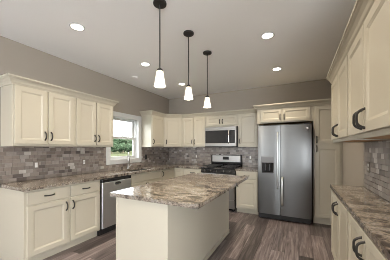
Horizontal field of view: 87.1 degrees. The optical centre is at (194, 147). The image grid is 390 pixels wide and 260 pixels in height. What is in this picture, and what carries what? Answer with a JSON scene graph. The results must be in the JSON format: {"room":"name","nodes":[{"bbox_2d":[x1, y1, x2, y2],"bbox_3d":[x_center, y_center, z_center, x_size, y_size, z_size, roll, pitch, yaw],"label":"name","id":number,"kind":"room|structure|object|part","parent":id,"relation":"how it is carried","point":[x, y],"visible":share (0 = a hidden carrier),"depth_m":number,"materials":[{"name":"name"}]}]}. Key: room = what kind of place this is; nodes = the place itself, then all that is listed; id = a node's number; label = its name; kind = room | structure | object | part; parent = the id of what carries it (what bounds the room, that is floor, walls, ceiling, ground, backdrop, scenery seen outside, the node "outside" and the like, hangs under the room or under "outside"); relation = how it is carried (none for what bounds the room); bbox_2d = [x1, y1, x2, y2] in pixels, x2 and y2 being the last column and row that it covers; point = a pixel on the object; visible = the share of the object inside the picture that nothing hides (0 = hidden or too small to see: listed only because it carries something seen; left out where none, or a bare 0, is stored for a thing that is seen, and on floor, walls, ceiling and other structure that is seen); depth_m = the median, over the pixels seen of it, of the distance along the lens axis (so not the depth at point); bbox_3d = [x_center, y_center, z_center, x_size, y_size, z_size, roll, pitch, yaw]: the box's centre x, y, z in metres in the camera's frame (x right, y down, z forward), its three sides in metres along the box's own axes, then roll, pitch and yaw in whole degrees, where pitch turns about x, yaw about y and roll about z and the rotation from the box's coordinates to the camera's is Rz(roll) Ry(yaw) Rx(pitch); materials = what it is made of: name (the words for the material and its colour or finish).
{"room":"kitchen","nodes":[
{"label":"kitchen","id":0,"kind":"room"},
{"bbox_2d":[0,36,168,181],"bbox_3d":[-2.645,-0.018,2.204,0.150,2.735,8.150,0,0,27],"label":"wall","id":1,"kind":"structure","parent":0,"point":[16,58],"depth_m":3.31,"materials":[{"name":"beige paint"}]},
{"bbox_2d":[33,161,38,168],"bbox_3d":[-2.213,0.237,2.860,0.011,0.116,0.072,0,0,27],"label":"wall outlet","id":2,"kind":"object","parent":1,"relation":"attached to","point":[35,163],"visible":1,"depth_m":2.85,"materials":[{"name":"white plastic"}]},
{"bbox_2d":[1,84,74,146],"bbox_3d":[-2.070,-0.393,2.789,0.351,0.744,0.747,0,0,27],"label":"upper cabinet","id":3,"kind":"object","parent":1,"relation":"attached to","point":[29,116],"visible":1,"depth_m":2.60,"materials":[{"name":"beige paint"}]},
{"bbox_3d":[-2.041,-0.398,2.569,0.020,0.697,0.349,0,0,27],"label":"door","id":4,"kind":"part","parent":3,"relation":"part of","materials":[{"name":"beige paint"}]},
{"bbox_2d":[0,73,118,106],"bbox_3d":[-1.904,-0.797,3.107,0.360,0.095,1.603,0,0,27],"label":"crown molding","id":5,"kind":"structure","parent":3,"relation":"attached to","point":[6,79],"depth_m":2.73,"materials":[{"name":"beige paint"}]},
{"bbox_3d":[-1.877,-0.398,2.893,0.020,0.697,0.346,0,0,27],"label":"door","id":6,"kind":"part","parent":3,"relation":"part of","materials":[{"name":"beige paint"}]},
{"bbox_2d":[0,146,168,182],"bbox_3d":[-1.570,0.207,4.157,0.010,0.457,3.695,0,0,27],"label":"backsplash","id":7,"kind":"structure","parent":1,"relation":"attached to","point":[16,162],"depth_m":3.13,"materials":[{"name":"tile"}]},
{"bbox_2d":[75,98,112,146],"bbox_3d":[-1.740,-0.393,3.442,0.351,0.744,0.715,0,0,27],"label":"upper cabinet","id":8,"kind":"object","parent":1,"relation":"attached to","point":[93,120],"visible":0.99,"depth_m":3.33,"materials":[{"name":"beige paint"}]},
{"bbox_3d":[-1.706,-0.398,3.233,0.020,0.697,0.329,0,0,27],"label":"door","id":9,"kind":"part","parent":8,"relation":"part of","materials":[{"name":"beige paint"}]},
{"bbox_3d":[-1.550,-0.398,3.541,0.020,0.697,0.333,0,0,27],"label":"door","id":10,"kind":"part","parent":8,"relation":"part of","materials":[{"name":"beige paint"}]},
{"bbox_2d":[106,111,141,164],"bbox_3d":[-1.537,-0.203,4.378,0.167,1.051,0.976,0,0,27],"label":"window","id":11,"kind":"structure","parent":1,"relation":"in","point":[136,121],"depth_m":4.60,"materials":[{"name":"white paint"}]},
{"bbox_3d":[-1.554,-0.009,4.387,0.030,0.463,0.730,0,0,27],"label":"sash","id":12,"kind":"part","parent":11,"relation":"part of","materials":[{"name":"white paint"}]},
{"bbox_3d":[-1.585,-0.411,4.403,0.030,0.433,0.730,0,0,27],"label":"sash","id":13,"kind":"part","parent":11,"relation":"part of","materials":[{"name":"white paint"}]},
{"bbox_2d":[141,115,163,146],"bbox_3d":[-0.984,-0.393,4.939,0.351,0.744,0.496,0,0,27],"label":"upper cabinet","id":14,"kind":"object","parent":1,"relation":"attached to","point":[152,126],"visible":1,"depth_m":4.75,"materials":[{"name":"beige paint"}]},
{"bbox_3d":[-0.875,-0.398,4.877,0.020,0.697,0.447,0,0,27],"label":"door","id":15,"kind":"part","parent":14,"relation":"part of","materials":[{"name":"beige paint"}]},
{"bbox_2d":[139,108,256,118],"bbox_3d":[0.077,-0.797,4.835,2.684,0.095,0.743,0,0,6],"label":"crown molding","id":16,"kind":"structure","parent":14,"relation":"attached to","point":[253,110],"depth_m":4.78,"materials":[{"name":"beige paint"}]},
{"bbox_2d":[164,118,181,146],"bbox_3d":[-0.611,-0.393,5.379,0.612,0.744,0.640,0,0,27],"label":"upper cabinet","id":17,"kind":"object","parent":1,"relation":"attached to","point":[172,126],"visible":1,"depth_m":5.16,"materials":[{"name":"beige paint"}]},
{"bbox_2d":[0,210,333,259],"bbox_3d":[0.582,1.400,0.575,7.380,0.100,8.450,0,0,27],"label":"floor","id":18,"kind":"structure","parent":0,"point":[250,236],"depth_m":2.93,"materials":[{"name":"brown wood"}]},
{"bbox_2d":[0,180,99,259],"bbox_3d":[-1.896,0.912,2.807,0.637,0.875,0.972,0,0,27],"label":"base cabinet","id":19,"kind":"object","parent":18,"relation":"on","point":[40,224],"visible":0.99,"depth_m":2.48,"materials":[{"name":"beige paint"}]},
{"bbox_3d":[-1.761,0.568,2.479,0.020,0.135,0.452,0,0,27],"label":"drawer","id":20,"kind":"part","parent":19,"relation":"part of","materials":[{"name":"beige paint"}]},
{"bbox_3d":[-1.761,0.940,2.479,0.020,0.570,0.452,0,0,27],"label":"door","id":21,"kind":"part","parent":19,"relation":"part of","materials":[{"name":"beige paint"}]},
{"bbox_3d":[-1.545,0.568,2.907,0.020,0.135,0.443,0,0,27],"label":"drawer","id":22,"kind":"part","parent":19,"relation":"part of","materials":[{"name":"beige paint"}]},
{"bbox_3d":[-1.545,0.940,2.907,0.020,0.570,0.443,0,0,27],"label":"door","id":23,"kind":"part","parent":19,"relation":"part of","materials":[{"name":"beige paint"}]},
{"bbox_2d":[0,163,205,191],"bbox_3d":[-0.986,0.455,3.851,1.326,0.038,3.711,0,0,27],"label":"countertop","id":24,"kind":"structure","parent":19,"relation":"on","point":[27,185],"depth_m":3.04,"materials":[{"name":"stone"}]},
{"bbox_2d":[127,152,131,168],"bbox_3d":[-1.347,0.260,4.239,0.110,0.352,0.219,0,0,-22],"label":"faucet","id":25,"kind":"object","parent":24,"relation":"on","point":[128,152],"visible":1,"depth_m":4.15,"materials":[{"name":"silver metal"}]},
{"bbox_2d":[97,175,130,235],"bbox_3d":[-1.528,0.916,3.511,0.602,0.868,0.602,0,0,27],"label":"dishwasher","id":26,"kind":"object","parent":18,"relation":"on","point":[107,203],"visible":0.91,"depth_m":3.23,"materials":[{"name":"silver metal"}]},
{"bbox_3d":[-1.362,1.294,3.427,0.055,0.112,0.602,0,0,27],"label":"toe panel","id":27,"kind":"part","parent":26,"relation":"part of","materials":[{"name":"black plastic"}]},
{"bbox_2d":[131,170,159,186],"bbox_3d":[-1.195,0.912,4.195,0.637,0.875,0.908,0,0,27],"label":"base cabinet","id":28,"kind":"object","parent":18,"relation":"on","point":[138,179],"visible":0.16,"depth_m":4.01,"materials":[{"name":"beige paint"}]},
{"bbox_3d":[-1.054,0.940,3.879,0.020,0.570,0.430,0,0,27],"label":"door","id":29,"kind":"part","parent":28,"relation":"part of","materials":[{"name":"beige paint"}]},
{"bbox_3d":[-0.857,0.940,4.270,0.020,0.570,0.430,0,0,27],"label":"door","id":30,"kind":"part","parent":28,"relation":"part of","materials":[{"name":"beige paint"}]},
{"bbox_2d":[160,168,183,180],"bbox_3d":[-0.629,0.912,5.083,0.846,0.875,1.184,0,0,27],"label":"base cabinet","id":31,"kind":"object","parent":18,"relation":"on","point":[172,172],"visible":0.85,"depth_m":4.85,"materials":[{"name":"beige paint"}]},
{"bbox_3d":[-0.625,0.862,4.730,0.020,0.727,0.516,0,0,27],"label":"door","id":32,"kind":"part","parent":31,"relation":"part of","materials":[{"name":"beige paint"}]},
{"bbox_3d":[-0.388,0.862,4.912,0.231,0.727,0.020,0,0,27],"label":"door","id":33,"kind":"part","parent":31,"relation":"part of","materials":[{"name":"beige paint"}]},
{"bbox_2d":[116,191,228,259],"bbox_3d":[-0.136,0.912,2.659,0.671,0.876,1.715,0,0,27],"label":"kitchen island","id":34,"kind":"object","parent":18,"relation":"on","point":[144,230],"visible":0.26,"depth_m":1.96,"materials":[{"name":"beige paint"}]},
{"bbox_3d":[-0.766,0.862,2.036,0.026,0.776,0.026,0,0,27],"label":"corner post","id":35,"kind":"part","parent":34,"relation":"part of","materials":[{"name":"beige paint"}]},
{"bbox_3d":[-0.491,0.912,1.889,0.590,0.876,0.020,0,0,27],"label":"panel","id":36,"kind":"part","parent":34,"relation":"part of","materials":[{"name":"beige paint"}]},
{"bbox_2d":[110,173,248,208],"bbox_3d":[-0.006,0.455,2.590,0.965,0.038,1.782,0,0,27],"label":"island countertop","id":37,"kind":"structure","parent":34,"relation":"on","point":[193,190],"depth_m":2.11,"materials":[{"name":"stone"}]},
{"bbox_3d":[0.140,0.912,2.520,0.028,0.876,1.675,0,0,27],"label":"panel","id":38,"kind":"part","parent":34,"relation":"part of","materials":[{"name":"beige paint"}]},
{"bbox_3d":[0.158,1.323,2.511,0.012,0.055,1.715,0,0,27],"label":"trim","id":39,"kind":"part","parent":34,"relation":"part of","materials":[{"name":"beige paint"}]},
{"bbox_3d":[0.273,0.912,3.402,0.590,0.876,0.020,0,0,27],"label":"panel","id":40,"kind":"part","parent":34,"relation":"part of","materials":[{"name":"beige paint"}]},
{"bbox_2d":[184,168,201,174],"bbox_3d":[0.075,0.912,5.009,0.473,0.875,0.691,0,0,27],"label":"base cabinet","id":41,"kind":"object","parent":18,"relation":"on","point":[186,170],"visible":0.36,"depth_m":4.76,"materials":[{"name":"beige paint"}]},
{"bbox_2d":[201,155,241,211],"bbox_3d":[0.611,0.757,4.681,0.765,1.185,0.712,0,0,27],"label":"gas range","id":42,"kind":"object","parent":18,"relation":"on","point":[220,164],"visible":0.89,"depth_m":4.55,"materials":[{"name":"black metal"}]},
{"bbox_3d":[0.489,0.497,4.441,0.765,0.085,0.070,0,0,27],"label":"control panel","id":43,"kind":"part","parent":42,"relation":"part of","materials":[{"name":"black metal"}]},
{"bbox_3d":[0.487,0.818,4.437,0.759,0.535,0.048,0,0,27],"label":"oven door","id":44,"kind":"part","parent":42,"relation":"part of","materials":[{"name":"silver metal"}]},
{"bbox_2d":[201,166,239,169],"bbox_3d":[0.627,0.443,4.714,0.765,0.022,0.640,0,0,27],"label":"cooktop","id":45,"kind":"object","parent":42,"relation":"in","point":[207,167],"depth_m":4.48,"materials":[{"name":"black metal"}]},
{"bbox_3d":[0.745,0.257,4.943,0.700,0.157,0.012,0,0,27],"label":"backguard panel","id":46,"kind":"part","parent":42,"relation":"part of","materials":[{"name":"silver metal"}]},
{"bbox_3d":[0.488,1.185,4.439,0.759,0.180,0.044,0,0,27],"label":"storage drawer","id":47,"kind":"part","parent":42,"relation":"part of","materials":[{"name":"silver metal"}]},
{"bbox_2d":[236,171,258,214],"bbox_3d":[1.185,0.912,4.448,0.450,0.875,0.691,0,0,27],"label":"base cabinet","id":48,"kind":"object","parent":18,"relation":"on","point":[246,191],"visible":0.61,"depth_m":4.18,"materials":[{"name":"beige paint"}]},
{"bbox_2d":[235,166,257,171],"bbox_3d":[1.188,0.455,4.460,0.456,0.038,0.664,0,0,27],"label":"countertop","id":49,"kind":"structure","parent":48,"relation":"on","point":[250,169],"depth_m":4.24,"materials":[{"name":"stone"}]},
{"bbox_3d":[1.053,0.568,4.185,0.410,0.135,0.020,0,0,27],"label":"drawer","id":50,"kind":"part","parent":48,"relation":"part of","materials":[{"name":"beige paint"}]},
{"bbox_3d":[1.053,0.940,4.185,0.410,0.570,0.020,0,0,27],"label":"door","id":51,"kind":"part","parent":48,"relation":"part of","materials":[{"name":"beige paint"}]},
{"bbox_2d":[258,123,311,223],"bbox_3d":[1.763,0.455,4.045,0.904,1.790,0.810,0,0,27],"label":"refrigerator","id":52,"kind":"object","parent":18,"relation":"on","point":[285,150],"visible":1,"depth_m":3.71,"materials":[{"name":"grey metal"}]},
{"bbox_3d":[1.365,0.323,3.859,0.233,0.325,0.013,0,0,27],"label":"dispenser frame","id":53,"kind":"part","parent":52,"relation":"part of","materials":[{"name":"grey plastic"}]},
{"bbox_3d":[1.397,0.410,3.885,0.396,1.650,0.075,0,0,27],"label":"freezer door","id":54,"kind":"part","parent":52,"relation":"part of","materials":[{"name":"silver metal"}]},
{"bbox_3d":[1.514,0.235,3.756,0.025,1.049,0.069,0,0,27],"label":"handle","id":55,"kind":"part","parent":52,"relation":"part of","materials":[{"name":"metal"}]},
{"bbox_3d":[1.579,0.792,3.723,0.040,0.525,0.069,0,0,27],"label":"handle","id":56,"kind":"part","parent":52,"relation":"part of","materials":[{"name":"metal"}]},
{"bbox_3d":[1.804,0.410,3.679,0.500,1.650,0.075,0,0,27],"label":"door","id":57,"kind":"part","parent":52,"relation":"part of","materials":[{"name":"silver metal"}]},
{"bbox_2d":[312,105,341,224],"bbox_3d":[2.434,0.292,3.823,0.426,2.115,0.681,0,0,27],"label":"pantry cabinet","id":58,"kind":"object","parent":18,"relation":"on","point":[326,154],"visible":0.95,"depth_m":3.59,"materials":[{"name":"beige paint"}]},
{"bbox_3d":[2.301,0.595,3.566,0.370,1.260,0.020,0,0,27],"label":"door","id":59,"kind":"part","parent":58,"relation":"part of","materials":[{"name":"beige paint"}]},
{"bbox_3d":[2.301,-0.405,3.566,0.370,0.660,0.020,0,0,27],"label":"door","id":60,"kind":"part","parent":58,"relation":"part of","materials":[{"name":"beige paint"}]},
{"bbox_2d":[331,190,348,259],"bbox_3d":[1.540,0.912,1.986,0.363,0.875,0.916,0,0,27],"label":"base cabinet","id":61,"kind":"object","parent":18,"relation":"on","point":[339,212],"visible":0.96,"depth_m":1.99,"materials":[{"name":"beige paint"}]},
{"bbox_3d":[1.529,0.862,2.240,0.020,0.727,0.433,0,0,27],"label":"door","id":62,"kind":"part","parent":61,"relation":"part of","materials":[{"name":"beige paint"}]},
{"bbox_3d":[1.329,0.862,1.844,0.020,0.727,0.433,0,0,27],"label":"door","id":63,"kind":"part","parent":61,"relation":"part of","materials":[{"name":"beige paint"}]},
{"bbox_2d":[348,211,387,259],"bbox_3d":[1.127,0.912,1.167,0.363,0.875,0.916,0,0,27],"label":"base cabinet","id":64,"kind":"object","parent":18,"relation":"on","point":[361,246],"visible":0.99,"depth_m":1.26,"materials":[{"name":"beige paint"}]},
{"bbox_3d":[1.115,0.862,1.421,0.020,0.727,0.433,0,0,27],"label":"door","id":65,"kind":"part","parent":64,"relation":"part of","materials":[{"name":"beige paint"}]},
{"bbox_3d":[1.002,0.605,1.270,0.047,0.129,0.017,0,0,27],"label":"handle","id":66,"kind":"part","parent":64,"relation":"part of","materials":[{"name":"grey metal"}]},
{"bbox_2d":[330,184,389,259],"bbox_3d":[1.350,0.455,1.564,0.328,0.038,1.870,0,0,27],"label":"countertop","id":67,"kind":"structure","parent":64,"relation":"on","point":[371,210],"depth_m":1.43,"materials":[{"name":"stone"}]},
{"bbox_3d":[0.970,0.605,1.207,0.047,0.129,0.017,0,0,27],"label":"handle","id":68,"kind":"part","parent":64,"relation":"part of","materials":[{"name":"grey metal"}]},
{"bbox_3d":[0.916,0.862,1.026,0.020,0.727,0.433,0,0,27],"label":"door","id":69,"kind":"part","parent":64,"relation":"part of","materials":[{"name":"beige paint"}]},
{"bbox_2d":[0,0,355,98],"bbox_3d":[0.582,-1.435,0.575,7.380,0.100,8.450,0,0,27],"label":"ceiling","id":70,"kind":"structure","parent":0,"point":[118,36],"depth_m":2.55,"materials":[{"name":"paint"}]},
{"bbox_2d":[69,23,84,30],"bbox_3d":[-1.348,-1.381,2.349,0.160,0.007,0.160,0,0,27],"label":"recessed light","id":71,"kind":"object","parent":70,"relation":"in","point":[78,27],"visible":1,"depth_m":2.34,"materials":[{"name":"white paint"}]},
{"bbox_2d":[140,62,149,65],"bbox_3d":[-0.820,-1.381,3.394,0.160,0.007,0.160,0,0,27],"label":"recessed light","id":72,"kind":"object","parent":70,"relation":"in","point":[142,63],"visible":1,"depth_m":3.39,"materials":[{"name":"beige"}]},
{"bbox_2d":[153,0,166,87],"bbox_3d":[-0.335,-0.987,1.958,0.128,0.796,0.128,0,0,27],"label":"pendant light","id":73,"kind":"object","parent":70,"relation":"hanging from","point":[160,4],"visible":1,"depth_m":1.94,"materials":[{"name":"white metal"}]},
{"bbox_3d":[-0.335,-1.050,1.958,0.011,0.610,0.011,0,0,12],"label":"rod","id":74,"kind":"part","parent":73,"relation":"part of","materials":[{"name":"brown metal"}]},
{"bbox_3d":[-0.335,-0.659,1.958,0.112,0.141,0.112,0,0,27],"label":"lamp shade","id":75,"kind":"part","parent":73,"relation":"part of","materials":[{"name":"white glass"}]},
{"bbox_2d":[183,30,193,99],"bbox_3d":[-0.077,-0.987,2.470,0.128,0.796,0.128,0,0,27],"label":"pendant light","id":76,"kind":"object","parent":70,"relation":"hanging from","point":[187,33],"visible":1,"depth_m":2.45,"materials":[{"name":"beige glass"}]},
{"bbox_3d":[-0.077,-1.050,2.470,0.011,0.610,0.011,0,0,12],"label":"rod","id":77,"kind":"part","parent":76,"relation":"part of","materials":[{"name":"brown metal"}]},
{"bbox_3d":[-0.077,-0.659,2.470,0.112,0.141,0.112,0,0,27],"label":"lamp shade","id":78,"kind":"part","parent":76,"relation":"part of","materials":[{"name":"white glass"}]},
{"bbox_2d":[203,50,211,107],"bbox_3d":[0.178,-0.987,2.974,0.128,0.796,0.128,0,0,27],"label":"pendant light","id":79,"kind":"object","parent":70,"relation":"hanging from","point":[207,104],"visible":1,"depth_m":2.95,"materials":[{"name":"beige"}]},
{"bbox_3d":[0.178,-0.659,2.974,0.112,0.141,0.112,0,0,27],"label":"lamp shade","id":80,"kind":"part","parent":79,"relation":"part of","materials":[{"name":"white glass"}]},
{"bbox_3d":[0.178,-1.050,2.974,0.011,0.610,0.011,0,0,12],"label":"rod","id":81,"kind":"part","parent":79,"relation":"part of","materials":[{"name":"brown metal"}]},
{"bbox_2d":[261,32,273,38],"bbox_3d":[0.893,-1.381,2.529,0.160,0.007,0.160,0,0,27],"label":"recessed light","id":82,"kind":"object","parent":70,"relation":"in","point":[267,35],"visible":1,"depth_m":2.52,"materials":[{"name":"beige"}]},
{"bbox_2d":[272,67,281,70],"bbox_3d":[1.434,-1.381,3.600,0.160,0.007,0.160,0,0,27],"label":"recessed light","id":83,"kind":"object","parent":70,"relation":"in","point":[276,68],"visible":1,"depth_m":3.61,"materials":[{"name":"beige"}]},
{"bbox_2d":[169,79,331,166],"bbox_3d":[1.053,-0.018,4.986,4.245,2.735,0.150,0,0,27],"label":"wall","id":84,"kind":"structure","parent":0,"point":[315,89],"depth_m":4.75,"materials":[{"name":"beige paint"}]},
{"bbox_2d":[182,117,205,146],"bbox_3d":[0.024,-0.393,5.214,0.668,0.744,0.371,0,0,27],"label":"upper cabinet","id":85,"kind":"object","parent":84,"relation":"attached to","point":[193,129],"visible":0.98,"depth_m":5.09,"materials":[{"name":"beige paint"}]},
{"bbox_3d":[-0.181,-0.398,5.167,0.312,0.697,0.020,0,0,27],"label":"door","id":86,"kind":"part","parent":85,"relation":"part of","materials":[{"name":"beige paint"}]},
{"bbox_3d":[0.108,-0.398,5.021,0.312,0.697,0.020,0,0,27],"label":"door","id":87,"kind":"part","parent":85,"relation":"part of","materials":[{"name":"beige paint"}]},
{"bbox_2d":[169,147,257,166],"bbox_3d":[0.399,0.207,5.226,2.560,0.457,0.010,0,0,27],"label":"backsplash","id":88,"kind":"structure","parent":84,"relation":"attached to","point":[177,155],"depth_m":5.27,"materials":[{"name":"stone"}]},
{"bbox_2d":[206,115,237,127],"bbox_3d":[0.673,-0.628,4.886,0.781,0.273,0.371,0,0,27],"label":"upper cabinet","id":89,"kind":"object","parent":84,"relation":"attached to","point":[227,120],"visible":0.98,"depth_m":4.74,"materials":[{"name":"beige paint"}]},
{"bbox_3d":[0.442,-0.634,4.852,0.368,0.224,0.020,0,0,27],"label":"door","id":90,"kind":"part","parent":89,"relation":"part of","materials":[{"name":"beige paint"}]},
{"bbox_2d":[205,126,237,146],"bbox_3d":[0.652,-0.251,4.846,0.775,0.470,0.431,0,0,27],"label":"microwave","id":91,"kind":"object","parent":89,"relation":"attached to","point":[214,136],"visible":0.98,"depth_m":4.68,"materials":[{"name":"silver metal"}]},
{"bbox_3d":[0.782,-0.634,4.680,0.368,0.224,0.020,0,0,27],"label":"door","id":92,"kind":"part","parent":89,"relation":"part of","materials":[{"name":"beige paint"}]},
{"bbox_2d":[238,113,258,146],"bbox_3d":[1.229,-0.393,4.605,0.462,0.744,0.371,0,0,27],"label":"upper cabinet","id":93,"kind":"object","parent":84,"relation":"attached to","point":[247,123],"visible":0.95,"depth_m":4.49,"materials":[{"name":"beige paint"}]},
{"bbox_2d":[257,106,312,124],"bbox_3d":[1.805,-0.625,4.141,0.980,0.280,0.681,0,0,27],"label":"upper cabinet","id":94,"kind":"object","parent":84,"relation":"attached to","point":[297,115],"visible":0.98,"depth_m":3.88,"materials":[{"name":"beige paint"}]},
{"bbox_3d":[1.474,-0.627,3.983,0.383,0.240,0.020,0,0,27],"label":"door","id":95,"kind":"part","parent":94,"relation":"part of","materials":[{"name":"beige paint"}]},
{"bbox_3d":[1.822,-0.495,4.176,0.948,0.008,0.602,0,0,27],"label":"panel","id":96,"kind":"part","parent":94,"relation":"part of","materials":[{"name":"brown wood"}]},
{"bbox_2d":[253,98,330,110],"bbox_3d":[1.877,-0.797,3.885,1.479,0.095,0.308,0,0,27],"label":"crown molding","id":97,"kind":"structure","parent":94,"relation":"attached to","point":[318,102],"depth_m":3.77,"materials":[{"name":"beige paint"}]},
{"bbox_3d":[1.860,-0.627,3.788,0.453,0.240,0.020,0,0,27],"label":"door","id":98,"kind":"part","parent":94,"relation":"part of","materials":[{"name":"beige paint"}]},
{"bbox_2d":[342,140,388,185],"bbox_3d":[1.957,-0.018,2.233,0.150,2.735,3.950,0,0,27],"label":"wall","id":99,"kind":"structure","parent":0,"point":[352,153],"depth_m":2.79,"materials":[{"name":"beige paint"}]},
{"bbox_2d":[331,55,380,142],"bbox_3d":[1.542,-0.413,1.985,0.367,0.703,0.916,0,0,27],"label":"upper cabinet","id":100,"kind":"object","parent":99,"relation":"attached to","point":[339,87],"visible":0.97,"depth_m":1.95,"materials":[{"name":"beige paint"}]},
{"bbox_3d":[1.529,-0.420,2.240,0.020,0.653,0.433,0,0,27],"label":"door","id":101,"kind":"part","parent":100,"relation":"part of","materials":[{"name":"beige paint"}]},
{"bbox_3d":[1.384,-0.174,2.026,0.047,0.129,0.017,0,0,27],"label":"handle","id":102,"kind":"part","parent":100,"relation":"part of","materials":[{"name":"grey metal"}]},
{"bbox_3d":[1.329,-0.420,1.844,0.020,0.653,0.433,0,0,27],"label":"door","id":103,"kind":"part","parent":100,"relation":"part of","materials":[{"name":"beige paint"}]},
{"bbox_3d":[1.580,-0.072,1.966,0.282,0.008,0.884,0,0,27],"label":"panel","id":104,"kind":"part","parent":100,"relation":"part of","materials":[{"name":"brown wood"}]},
{"bbox_2d":[367,161,369,172],"bbox_3d":[1.813,0.200,2.148,0.010,0.116,0.072,0,0,27],"label":"wall outlet","id":105,"kind":"object","parent":99,"relation":"attached to","point":[368,163],"visible":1,"depth_m":2.14,"materials":[{"name":"white plastic"}]},
{"bbox_2d":[348,0,389,139],"bbox_3d":[1.129,-0.413,1.166,0.367,0.703,0.916,0,0,27],"label":"upper cabinet","id":106,"kind":"object","parent":99,"relation":"attached to","point":[369,54],"visible":1,"depth_m":1.13,"materials":[{"name":"beige paint"}]},
{"bbox_2d":[326,0,374,83],"bbox_3d":[1.318,-0.797,1.545,0.369,0.095,1.903,0,0,27],"label":"crown molding","id":107,"kind":"structure","parent":106,"relation":"attached to","point":[361,9],"depth_m":1.43,"materials":[{"name":"beige paint"}]},
{"bbox_3d":[1.115,-0.420,1.421,0.020,0.653,0.433,0,0,27],"label":"door","id":108,"kind":"part","parent":106,"relation":"part of","materials":[{"name":"beige paint"}]},
{"bbox_3d":[1.002,-0.174,1.270,0.047,0.129,0.017,0,0,27],"label":"handle","id":109,"kind":"part","parent":106,"relation":"part of","materials":[{"name":"grey metal"}]},
{"bbox_3d":[0.970,-0.174,1.207,0.047,0.129,0.017,0,0,27],"label":"handle","id":110,"kind":"part","parent":106,"relation":"part of","materials":[{"name":"grey metal"}]},
{"bbox_3d":[0.916,-0.420,1.026,0.020,0.653,0.433,0,0,27],"label":"door","id":111,"kind":"part","parent":106,"relation":"part of","materials":[{"name":"beige paint"}]},
{"bbox_3d":[1.167,-0.072,1.147,0.282,0.008,0.884,0,0,27],"label":"panel","id":112,"kind":"part","parent":106,"relation":"part of","materials":[{"name":"brown wood"}]},
{"bbox_2d":[364,140,389,201],"bbox_3d":[1.464,0.187,1.434,0.010,0.498,1.980,0,0,27],"label":"backsplash","id":113,"kind":"structure","parent":99,"relation":"attached to","point":[377,153],"depth_m":1.89,"materials":[{"name":"tile"}]},
{"label":"outside","id":114,"kind":"structure","parent":0,"visible":0},
{"bbox_2d":[111,151,131,156],"bbox_3d":[-41.494,1.700,76.973,136.520,0.200,180.000,0,0,27],"label":"ground","id":115,"kind":"structure","parent":114,"point":[117,153],"depth_m":50.54,"materials":[{"name":"green plant"}]},
{"bbox_2d":[111,139,118,153],"bbox_3d":[-22.787,-0.563,55.983,4.452,4.340,4.111,0,0,5],"label":"tree","id":116,"kind":"object","parent":115,"relation":"on","point":[115,148],"visible":0.57,"depth_m":55.24,"materials":[{"name":"green plant"}]},
{"bbox_2d":[118,136,128,152],"bbox_3d":[-22.023,-1.069,62.046,3.670,5.349,4.831,0,0,16],"label":"tree","id":117,"kind":"object","parent":115,"relation":"on","point":[123,147],"visible":0.78,"depth_m":61.20,"materials":[{"name":"green plant"}]},
{"bbox_2d":[126,139,131,151],"bbox_3d":[-22.254,-1.039,69.059,4.290,5.288,4.943,0,0,9],"label":"tree","id":118,"kind":"object","parent":115,"relation":"on","point":[129,143],"visible":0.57,"depth_m":67.36,"materials":[{"name":"green plant"}]}
]}

